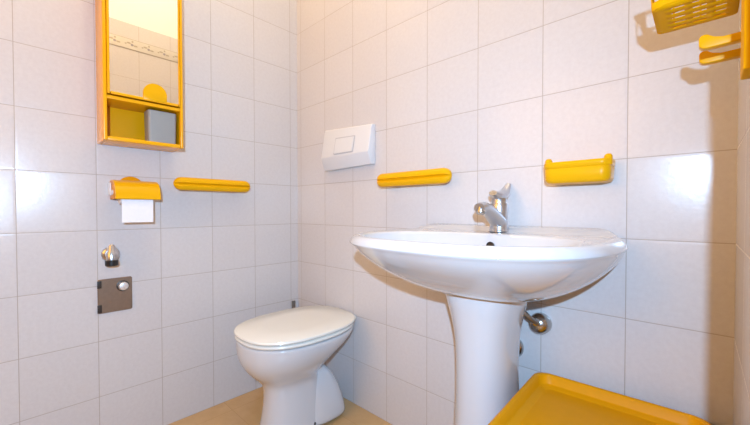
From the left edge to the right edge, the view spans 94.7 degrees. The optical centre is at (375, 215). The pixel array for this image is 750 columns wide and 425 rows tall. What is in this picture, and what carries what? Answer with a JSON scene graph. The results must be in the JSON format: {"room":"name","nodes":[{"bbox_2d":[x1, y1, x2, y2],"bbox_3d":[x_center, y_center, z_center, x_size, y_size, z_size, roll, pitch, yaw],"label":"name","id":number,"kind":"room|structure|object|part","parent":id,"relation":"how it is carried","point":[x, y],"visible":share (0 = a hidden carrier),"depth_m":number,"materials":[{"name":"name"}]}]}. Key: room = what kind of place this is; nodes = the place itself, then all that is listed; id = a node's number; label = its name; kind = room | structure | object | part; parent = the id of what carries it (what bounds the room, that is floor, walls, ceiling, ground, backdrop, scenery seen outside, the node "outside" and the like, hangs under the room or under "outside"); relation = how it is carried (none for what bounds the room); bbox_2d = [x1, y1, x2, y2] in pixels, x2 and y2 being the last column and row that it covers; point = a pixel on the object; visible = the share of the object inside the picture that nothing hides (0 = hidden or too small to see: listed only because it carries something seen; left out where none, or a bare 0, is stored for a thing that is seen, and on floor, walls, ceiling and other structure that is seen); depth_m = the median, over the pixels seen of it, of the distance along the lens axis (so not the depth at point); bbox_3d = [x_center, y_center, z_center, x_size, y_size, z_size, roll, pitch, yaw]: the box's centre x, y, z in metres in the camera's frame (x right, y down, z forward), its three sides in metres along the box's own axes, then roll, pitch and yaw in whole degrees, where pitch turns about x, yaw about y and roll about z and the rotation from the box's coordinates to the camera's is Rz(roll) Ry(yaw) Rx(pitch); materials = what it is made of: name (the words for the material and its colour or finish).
{"room":"bathroom","nodes":[
{"label":"bathroom","id":0,"kind":"room"},
{"bbox_2d":[0,0,297,424],"bbox_3d":[-1.207,-0.619,1.071,0.100,2.950,2.200,1,1,43],"label":"wall","id":1,"kind":"structure","parent":0,"point":[207,264],"depth_m":1.33,"materials":[{"name":"tile"}]},
{"bbox_2d":[101,244,119,266],"bbox_3d":[-0.942,0.140,1.239,0.072,0.076,0.056,1,1,43],"label":"valve","id":2,"kind":"object","parent":1,"relation":"attached to","point":[110,254],"visible":1,"depth_m":1.22,"materials":[{"name":"silver metal"}]},
{"bbox_2d":[97,276,131,313],"bbox_3d":[-0.952,0.291,1.267,0.020,0.123,0.104,1,1,43],"label":"cover plate","id":3,"kind":"object","parent":1,"relation":"attached to","point":[113,294],"visible":1,"depth_m":1.27,"materials":[{"name":"metal"}]},
{"bbox_3d":[-0.934,0.261,1.283,0.016,0.031,0.031,1,1,43],"label":"knob","id":4,"kind":"part","parent":3,"relation":"part of","materials":[{"name":"silver metal"}]},
{"bbox_2d":[108,177,160,199],"bbox_3d":[-0.885,-0.102,1.272,0.104,0.088,0.142,1,1,43],"label":"toilet paper holder","id":5,"kind":"object","parent":1,"relation":"attached to","point":[127,187],"visible":0.99,"depth_m":1.24,"materials":[{"name":"yellow plastic"}]},
{"bbox_3d":[-0.921,-0.107,1.304,0.006,0.079,0.098,1,1,43],"label":"plate","id":6,"kind":"part","parent":5,"relation":"part of","materials":[{"name":"yellow plastic"}]},
{"bbox_2d":[117,199,152,222],"bbox_3d":[-0.883,-0.048,1.271,0.081,0.144,0.095,1,1,43],"label":"toilet paper roll","id":7,"kind":"object","parent":5,"relation":"hanging from","point":[133,210],"visible":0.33,"depth_m":1.24,"materials":[{"name":"white paper"}]},
{"bbox_2d":[95,0,182,151],"bbox_3d":[-0.860,-0.571,1.268,0.135,0.632,0.242,1,1,43],"label":"upper cabinet","id":8,"kind":"object","parent":1,"relation":"attached to","point":[139,66],"visible":0.97,"depth_m":1.23,"materials":[{"name":"yellow paint"}]},
{"bbox_3d":[-0.817,-0.640,1.226,0.014,0.463,0.220,1,1,43],"label":"door","id":9,"kind":"part","parent":8,"relation":"part of","materials":[{"name":"yellow paint"}]},
{"bbox_2d":[109,0,178,104],"bbox_3d":[-0.816,-0.640,1.227,0.006,0.447,0.210,1,1,43],"label":"mirror","id":10,"kind":"object","parent":8,"relation":"attached to","point":[144,34],"depth_m":1.22,"materials":[{"name":"clear glass"}]},
{"bbox_3d":[-0.793,-0.444,1.246,0.004,0.062,0.074,1,1,43],"label":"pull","id":11,"kind":"part","parent":8,"relation":"part of","materials":[{"name":"yellow plastic"}]},
{"bbox_2d":[144,109,175,143],"bbox_3d":[-0.806,-0.326,1.297,0.062,0.116,0.094,1,1,43],"label":"plastic container","id":12,"kind":"object","parent":8,"relation":"in","point":[160,126],"visible":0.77,"depth_m":1.27,"materials":[{"name":"white plastic"}]},
{"bbox_2d":[173,177,249,192],"bbox_3d":[-0.700,-0.130,1.492,0.069,0.053,0.318,1,1,43],"label":"towel bar","id":13,"kind":"object","parent":1,"relation":"attached to","point":[180,183],"visible":1,"depth_m":1.45,"materials":[{"name":"yellow plastic"}]},
{"bbox_2d":[168,387,391,424],"bbox_3d":[-0.144,0.921,0.093,3.022,0.100,2.400,1,1,43],"label":"floor","id":14,"kind":"structure","parent":0,"point":[245,409],"depth_m":1.47,"materials":[{"name":"tile"}]},
{"bbox_2d":[234,306,355,424],"bbox_3d":[-0.315,0.640,1.419,0.376,0.420,0.487,1,1,43],"label":"toilet","id":15,"kind":"object","parent":14,"relation":"on","point":[286,351],"visible":1,"depth_m":1.30,"materials":[{"name":"white ceramic"}]},
{"bbox_3d":[-0.318,0.454,1.414,0.376,0.015,0.479,1,1,43],"label":"seat","id":16,"kind":"part","parent":15,"relation":"part of","materials":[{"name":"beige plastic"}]},
{"bbox_3d":[-0.316,0.438,1.415,0.374,0.016,0.485,1,1,43],"label":"lid","id":17,"kind":"part","parent":15,"relation":"part of","materials":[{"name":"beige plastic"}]},
{"bbox_2d":[349,223,628,424],"bbox_3d":[0.233,0.445,0.892,0.650,0.825,0.505,1,1,43],"label":"washbasin","id":18,"kind":"object","parent":14,"relation":"on","point":[488,280],"visible":0.99,"depth_m":0.83,"materials":[{"name":"white ceramic"}]},
{"bbox_2d":[349,223,628,302],"bbox_3d":[0.233,0.129,0.886,0.650,0.192,0.505,1,1,43],"label":"basin","id":19,"kind":"object","parent":18,"relation":"in","point":[468,263],"depth_m":0.70,"materials":[{"name":"white ceramic"}]},
{"bbox_2d":[474,183,510,231],"bbox_3d":[0.342,-0.025,0.990,0.055,0.145,0.194,1,1,43],"label":"mixer tap","id":20,"kind":"object","parent":18,"relation":"on","point":[496,213],"visible":1,"depth_m":0.99,"materials":[{"name":"silver metal"}]},
{"bbox_3d":[0.326,0.003,0.974,0.051,0.081,0.141,1,1,43],"label":"spout","id":21,"kind":"part","parent":20,"relation":"part of","materials":[{"name":"silver metal"}]},
{"bbox_3d":[0.371,-0.071,1.020,0.044,0.055,0.108,1,1,43],"label":"lever","id":22,"kind":"part","parent":20,"relation":"part of","materials":[{"name":"silver metal"}]},
{"bbox_2d":[488,372,711,424],"bbox_3d":[0.409,0.647,0.653,0.352,0.430,0.520,1,1,42],"label":"tray","id":23,"kind":"object","parent":14,"relation":"on","point":[545,398],"visible":1,"depth_m":0.80,"materials":[{"name":"yellow plastic"}]},
{"bbox_2d":[297,0,739,424],"bbox_3d":[0.209,-0.624,1.315,1.822,2.950,0.100,1,1,43],"label":"wall","id":24,"kind":"structure","parent":0,"point":[487,92],"depth_m":1.01,"materials":[{"name":"tile"}]},
{"bbox_2d":[321,124,374,170],"bbox_3d":[-0.128,-0.307,1.538,0.310,0.195,0.048,1,1,43],"label":"flush plate","id":25,"kind":"object","parent":24,"relation":"attached to","point":[349,147],"visible":1,"depth_m":1.51,"materials":[{"name":"white plastic"}]},
{"bbox_2d":[377,168,451,186],"bbox_3d":[0.142,-0.136,1.271,0.334,0.053,0.069,1,1,43],"label":"towel bar","id":26,"kind":"object","parent":24,"relation":"attached to","point":[437,175],"visible":1,"depth_m":1.23,"materials":[{"name":"yellow plastic"}]},
{"bbox_2d":[519,340,523,356],"bbox_3d":[0.410,0.400,1.052,0.072,0.072,0.033,1,1,43],"label":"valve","id":27,"kind":"object","parent":24,"relation":"attached to","point":[521,350],"visible":0.13,"depth_m":1.03,"materials":[{"name":"silver metal"}]},
{"bbox_2d":[524,311,551,333],"bbox_3d":[0.440,0.278,0.984,0.122,0.125,0.061,0,1,-18],"label":"supply valve","id":28,"kind":"object","parent":24,"relation":"attached to","point":[540,323],"visible":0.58,"depth_m":0.97,"materials":[{"name":"silver metal"}]},
{"bbox_2d":[544,153,614,184],"bbox_3d":[0.528,-0.117,0.897,0.155,0.068,0.082,1,1,43],"label":"soap dish","id":29,"kind":"object","parent":24,"relation":"attached to","point":[599,170],"visible":1,"depth_m":0.86,"materials":[{"name":"yellow plastic"}]},
{"bbox_3d":[0.562,-0.137,0.833,0.018,0.026,0.018,1,1,43],"label":"knob","id":30,"kind":"part","parent":29,"relation":"part of","materials":[{"name":"yellow plastic"}]},
{"bbox_2d":[733,0,749,424],"bbox_3d":[0.044,-0.601,-0.112,0.100,2.950,2.200,1,1,43],"label":"wall","id":31,"kind":"structure","parent":0,"point":[741,378],"depth_m":0.60,"materials":[{"name":"tile"}]},
{"bbox_2d":[651,0,739,33],"bbox_3d":[0.550,-0.386,0.589,0.124,0.073,0.128,1,1,43],"label":"wall basket","id":32,"kind":"object","parent":31,"relation":"attached to","point":[662,10],"visible":1,"depth_m":0.59,"materials":[{"name":"yellow plastic"}]},
{"bbox_2d":[699,31,740,50],"bbox_3d":[0.547,-0.277,0.541,0.059,0.050,0.026,1,1,43],"label":"wall hook","id":33,"kind":"object","parent":31,"relation":"attached to","point":[707,42],"visible":0.9,"depth_m":0.54,"materials":[{"name":"yellow plastic"}]},
{"bbox_2d":[699,48,740,65],"bbox_3d":[0.601,-0.278,0.598,0.059,0.050,0.026,1,1,43],"label":"wall hook","id":34,"kind":"object","parent":31,"relation":"attached to","point":[706,58],"visible":0.62,"depth_m":0.60,"materials":[{"name":"yellow plastic"}]},
{"bbox_2d":[740,0,749,79],"bbox_3d":[0.502,-0.363,0.461,0.016,0.345,0.055,1,1,43],"label":"wall panel","id":35,"kind":"object","parent":31,"relation":"attached to","point":[745,4],"visible":1,"depth_m":0.45,"materials":[{"name":"yellow plastic"}]}
]}

